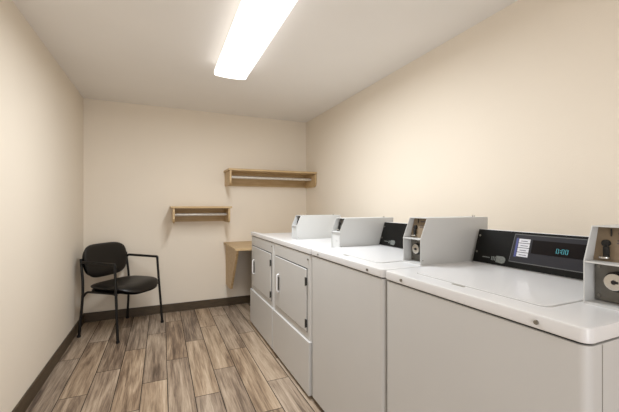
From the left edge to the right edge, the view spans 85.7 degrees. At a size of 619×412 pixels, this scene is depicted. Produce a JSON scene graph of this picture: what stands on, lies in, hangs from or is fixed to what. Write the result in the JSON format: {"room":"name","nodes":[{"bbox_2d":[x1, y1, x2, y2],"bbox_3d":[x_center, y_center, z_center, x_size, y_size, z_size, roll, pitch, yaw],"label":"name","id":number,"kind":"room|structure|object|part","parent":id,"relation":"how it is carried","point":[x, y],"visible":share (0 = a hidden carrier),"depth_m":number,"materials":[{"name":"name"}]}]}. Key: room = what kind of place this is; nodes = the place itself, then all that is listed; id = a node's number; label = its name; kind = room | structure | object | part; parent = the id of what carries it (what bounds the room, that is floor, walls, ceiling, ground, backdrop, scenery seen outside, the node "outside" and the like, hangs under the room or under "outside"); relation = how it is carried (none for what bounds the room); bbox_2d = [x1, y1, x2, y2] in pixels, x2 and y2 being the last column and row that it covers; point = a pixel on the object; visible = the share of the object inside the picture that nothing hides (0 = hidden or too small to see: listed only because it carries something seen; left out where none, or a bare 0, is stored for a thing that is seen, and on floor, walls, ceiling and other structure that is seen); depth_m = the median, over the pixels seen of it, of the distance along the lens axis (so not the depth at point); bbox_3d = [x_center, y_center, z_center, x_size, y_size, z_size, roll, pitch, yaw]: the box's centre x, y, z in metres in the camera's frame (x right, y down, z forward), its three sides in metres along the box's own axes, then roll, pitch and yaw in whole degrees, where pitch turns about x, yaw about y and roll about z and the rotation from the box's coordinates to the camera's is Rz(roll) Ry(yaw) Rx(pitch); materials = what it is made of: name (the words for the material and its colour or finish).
{"room":"laundry","nodes":[
{"label":"laundry","id":0,"kind":"room"},
{"bbox_2d":[0,0,82,411],"bbox_3d":[-1.227,0.043,0.881,0.100,2.335,5.505,0,0,-24],"label":"wall","id":1,"kind":"structure","parent":0,"point":[41,109],"depth_m":2.04,"materials":[{"name":"paint"}]},
{"bbox_2d":[12,313,84,411],"bbox_3d":[-1.177,1.114,0.904,0.011,0.092,5.305,0,0,-24],"label":"baseboard","id":2,"kind":"structure","parent":1,"relation":"attached to","point":[25,401],"depth_m":2.21,"materials":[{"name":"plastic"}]},
{"bbox_2d":[25,303,323,411],"bbox_3d":[-0.076,1.200,1.391,2.418,0.080,5.305,0,0,-24],"label":"floor","id":3,"kind":"structure","parent":0,"point":[213,359],"depth_m":2.33,"materials":[{"name":"brown wood"}]},
{"bbox_2d":[77,242,163,343],"bbox_3d":[-1.750,0.757,3.135,0.554,0.806,0.553,0,0,17],"label":"armchair","id":4,"kind":"object","parent":3,"relation":"on","point":[108,258],"visible":1,"depth_m":3.08,"materials":[{"name":"leather"}]},
{"bbox_3d":[-2.019,0.810,2.953,0.053,0.683,0.040,0,0,17],"label":"leg","id":5,"kind":"part","parent":4,"relation":"part of","materials":[{"name":"black metal"}]},
{"bbox_3d":[-1.840,0.508,2.905,0.402,0.044,0.028,0,0,17],"label":"armrest","id":6,"kind":"part","parent":4,"relation":"part of","materials":[{"name":"black metal"}]},
{"bbox_3d":[-1.819,0.779,2.911,0.386,0.054,0.048,0,0,17],"label":"seat rail","id":7,"kind":"part","parent":4,"relation":"part of","materials":[{"name":"black metal"}]},
{"bbox_3d":[-1.962,0.510,3.200,0.093,0.312,0.460,0,0,17],"label":"backrest","id":8,"kind":"part","parent":4,"relation":"part of","materials":[{"name":"black plastic"}]},
{"bbox_3d":[-1.640,0.838,2.834,0.070,0.627,0.022,0,0,34],"label":"leg","id":9,"kind":"part","parent":4,"relation":"part of","materials":[{"name":"black metal"}]},
{"bbox_3d":[-1.720,0.735,3.125,0.490,0.080,0.500,0,0,17],"label":"seat","id":10,"kind":"part","parent":4,"relation":"part of","materials":[{"name":"black leather"}]},
{"bbox_3d":[-1.870,0.810,3.436,0.053,0.683,0.040,0,0,17],"label":"leg","id":11,"kind":"part","parent":4,"relation":"part of","materials":[{"name":"black metal"}]},
{"bbox_3d":[-1.695,0.508,3.375,0.402,0.044,0.028,0,0,17],"label":"armrest","id":12,"kind":"part","parent":4,"relation":"part of","materials":[{"name":"black metal"}]},
{"bbox_3d":[-1.490,0.838,3.321,0.070,0.627,0.022,0,0,0],"label":"leg","id":13,"kind":"part","parent":4,"relation":"part of","materials":[{"name":"black metal"}]},
{"bbox_2d":[250,214,340,348],"bbox_3d":[-0.144,0.615,3.115,0.692,1.090,0.726,0,0,-24],"label":"dryer","id":14,"kind":"object","parent":3,"relation":"on","point":[262,292],"visible":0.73,"depth_m":2.85,"materials":[{"name":"grey metal"}]},
{"bbox_3d":[-0.435,0.577,2.983,0.008,0.382,0.616,0,0,-24],"label":"door","id":15,"kind":"part","parent":14,"relation":"part of","materials":[{"name":"white metal"}]},
{"bbox_3d":[-0.430,0.977,2.988,0.028,0.323,0.720,0,0,-24],"label":"panel","id":16,"kind":"part","parent":14,"relation":"part of","materials":[{"name":"white metal"}]},
{"bbox_3d":[-0.121,0.218,2.796,0.004,0.099,0.105,0,0,-24],"label":"vault door","id":17,"kind":"part","parent":14,"relation":"part of","materials":[{"name":"white metal"}]},
{"bbox_2d":[273,216,392,395],"bbox_3d":[0.151,0.615,2.449,0.692,1.091,0.719,0,0,-24],"label":"dryer","id":18,"kind":"object","parent":3,"relation":"on","point":[292,313],"visible":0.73,"depth_m":2.19,"materials":[{"name":"grey metal"}]},
{"bbox_3d":[-0.239,0.578,2.504,0.022,0.142,0.011,0,0,-24],"label":"handle","id":19,"kind":"part","parent":18,"relation":"part of","materials":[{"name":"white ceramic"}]},
{"bbox_3d":[-0.140,0.577,2.317,0.008,0.382,0.609,0,0,-24],"label":"door","id":20,"kind":"part","parent":18,"relation":"part of","materials":[{"name":"white metal"}]},
{"bbox_3d":[-0.136,0.977,2.322,0.028,0.323,0.713,0,0,-24],"label":"panel","id":21,"kind":"part","parent":18,"relation":"part of","materials":[{"name":"white metal"}]},
{"bbox_3d":[0.172,0.217,2.133,0.004,0.099,0.105,0,0,-24],"label":"vault door","id":22,"kind":"part","parent":18,"relation":"part of","materials":[{"name":"white metal"}]},
{"bbox_3d":[0.214,0.121,2.152,0.028,0.083,0.107,0,0,-24],"label":"coin plate","id":23,"kind":"part","parent":18,"relation":"part of","materials":[{"name":"metal"}]},
{"bbox_2d":[312,215,487,411],"bbox_3d":[0.451,0.602,1.795,0.671,1.116,0.709,0,0,-24],"label":"washing machine","id":24,"kind":"object","parent":3,"relation":"on","point":[349,284],"visible":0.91,"depth_m":1.55,"materials":[{"name":"grey metal"}]},
{"bbox_3d":[0.381,0.254,1.781,0.372,0.004,0.483,0,0,-24],"label":"lid","id":25,"kind":"part","parent":24,"relation":"part of","materials":[{"name":"white metal"}]},
{"bbox_3d":[0.596,0.179,1.925,0.048,0.145,0.585,0,0,-24],"label":"control panel","id":26,"kind":"part","parent":24,"relation":"part of","materials":[{"name":"black plastic"}]},
{"bbox_2d":[403,237,419,239],"bbox_3d":[0.483,0.145,1.493,0.073,0.004,0.107,0,0,-24],"label":"shelf","id":27,"kind":"object","parent":24,"relation":"attached to","point":[404,238],"depth_m":1.52,"materials":[{"name":"white metal"}]},
{"bbox_3d":[0.495,0.198,1.499,0.004,0.099,0.105,0,0,-24],"label":"vault door","id":28,"kind":"part","parent":24,"relation":"part of","materials":[{"name":"metal"}]},
{"bbox_3d":[0.501,0.099,1.502,0.028,0.088,0.107,0,0,-24],"label":"coin plate","id":29,"kind":"part","parent":24,"relation":"part of","materials":[{"name":"metal"}]},
{"bbox_2d":[386,224,618,411],"bbox_3d":[0.739,0.602,1.143,0.671,1.116,0.700,0,0,-24],"label":"washing machine","id":30,"kind":"object","parent":3,"relation":"on","point":[531,324],"visible":1,"depth_m":0.95,"materials":[{"name":"grey metal"}]},
{"bbox_3d":[0.670,0.254,1.129,0.372,0.004,0.473,0,0,-24],"label":"lid","id":31,"kind":"part","parent":30,"relation":"part of","materials":[{"name":"white metal"}]},
{"bbox_3d":[0.885,0.179,1.269,0.048,0.145,0.583,0,0,-24],"label":"control panel","id":32,"kind":"part","parent":30,"relation":"part of","materials":[{"name":"black plastic"}]},
{"bbox_2d":[584,260,618,266],"bbox_3d":[0.772,0.145,0.839,0.073,0.004,0.107,0,0,-24],"label":"shelf","id":33,"kind":"object","parent":30,"relation":"attached to","point":[587,263],"depth_m":0.86,"materials":[{"name":"white metal"}]},
{"bbox_2d":[598,256,610,258],"bbox_3d":[0.764,0.133,0.864,0.024,0.005,0.024,0,0,-24],"label":"coin slot","id":34,"kind":"object","parent":30,"relation":"on","point":[599,257],"depth_m":0.86,"materials":[{"name":"silver metal"}]},
{"bbox_3d":[0.791,0.099,0.847,0.028,0.088,0.107,0,0,-24],"label":"coin plate","id":35,"kind":"part","parent":30,"relation":"part of","materials":[{"name":"beige metal"}]},
{"bbox_3d":[0.785,0.198,0.844,0.004,0.099,0.105,0,0,-24],"label":"vault door","id":36,"kind":"part","parent":30,"relation":"part of","materials":[{"name":"metal"}]},
{"bbox_2d":[83,98,305,312],"bbox_3d":[-1.169,0.043,3.862,2.418,2.335,0.100,0,0,-24],"label":"wall","id":37,"kind":"structure","parent":0,"point":[140,161],"depth_m":3.69,"materials":[{"name":"paint"}]},
{"bbox_2d":[84,295,249,322],"bbox_3d":[-1.147,1.114,3.811,2.396,0.092,0.011,0,0,-24],"label":"baseboard","id":38,"kind":"structure","parent":37,"relation":"attached to","point":[174,307],"depth_m":3.63,"materials":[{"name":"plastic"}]},
{"bbox_2d":[170,206,231,222],"bbox_3d":[-1.179,0.089,3.620,0.613,0.175,0.335,0,0,-24],"label":"wall shelf","id":39,"kind":"object","parent":37,"relation":"attached to","point":[179,213],"visible":1,"depth_m":3.69,"materials":[{"name":"brown wood"}]},
{"bbox_3d":[-1.242,0.099,3.765,0.534,0.149,0.018,0,0,-24],"label":"rail","id":40,"kind":"part","parent":39,"relation":"part of","materials":[{"name":"brown wood"}]},
{"bbox_3d":[-1.165,0.090,3.591,0.532,0.033,0.033,0,0,-24],"label":"hanging rod","id":41,"kind":"part","parent":39,"relation":"part of","materials":[{"name":"silver metal"}]},
{"bbox_2d":[224,241,251,288],"bbox_3d":[-0.388,0.664,3.787,1.043,0.488,0.670,0,0,-24],"label":"countertop","id":42,"kind":"structure","parent":37,"relation":"attached to","point":[232,248],"depth_m":3.59,"materials":[{"name":"brown wood"}]},
{"bbox_2d":[224,168,316,187],"bbox_3d":[-0.455,-0.319,3.940,1.046,0.178,0.335,0,0,-24],"label":"wall shelf","id":43,"kind":"object","parent":37,"relation":"attached to","point":[233,176],"visible":1,"depth_m":3.99,"materials":[{"name":"brown wood"}]},
{"bbox_3d":[-0.513,-0.310,4.088,0.992,0.152,0.018,0,0,-24],"label":"rail","id":44,"kind":"part","parent":43,"relation":"part of","materials":[{"name":"brown wood"}]},
{"bbox_3d":[-0.436,-0.324,3.913,0.990,0.033,0.033,0,0,-24],"label":"hanging rod","id":45,"kind":"part","parent":43,"relation":"part of","materials":[{"name":"silver metal"}]},
{"bbox_2d":[12,0,517,122],"bbox_3d":[-0.076,-1.125,1.391,2.418,0.100,5.305,0,0,-24],"label":"ceiling","id":46,"kind":"structure","parent":0,"point":[161,53],"depth_m":2.22,"materials":[{"name":"paint"}]},
{"bbox_2d":[214,0,297,79],"bbox_3d":[-0.360,-1.030,2.014,0.245,0.090,1.235,0,0,-24],"label":"ceiling light","id":47,"kind":"object","parent":46,"relation":"attached to","point":[255,24],"visible":1,"depth_m":1.93,"materials":[{"name":"white plastic"}]},
{"bbox_2d":[306,0,618,235],"bbox_3d":[1.075,0.043,1.900,0.100,2.335,5.505,0,0,-24],"label":"wall","id":48,"kind":"structure","parent":0,"point":[512,121],"depth_m":1.84,"materials":[{"name":"paint"}]}
]}

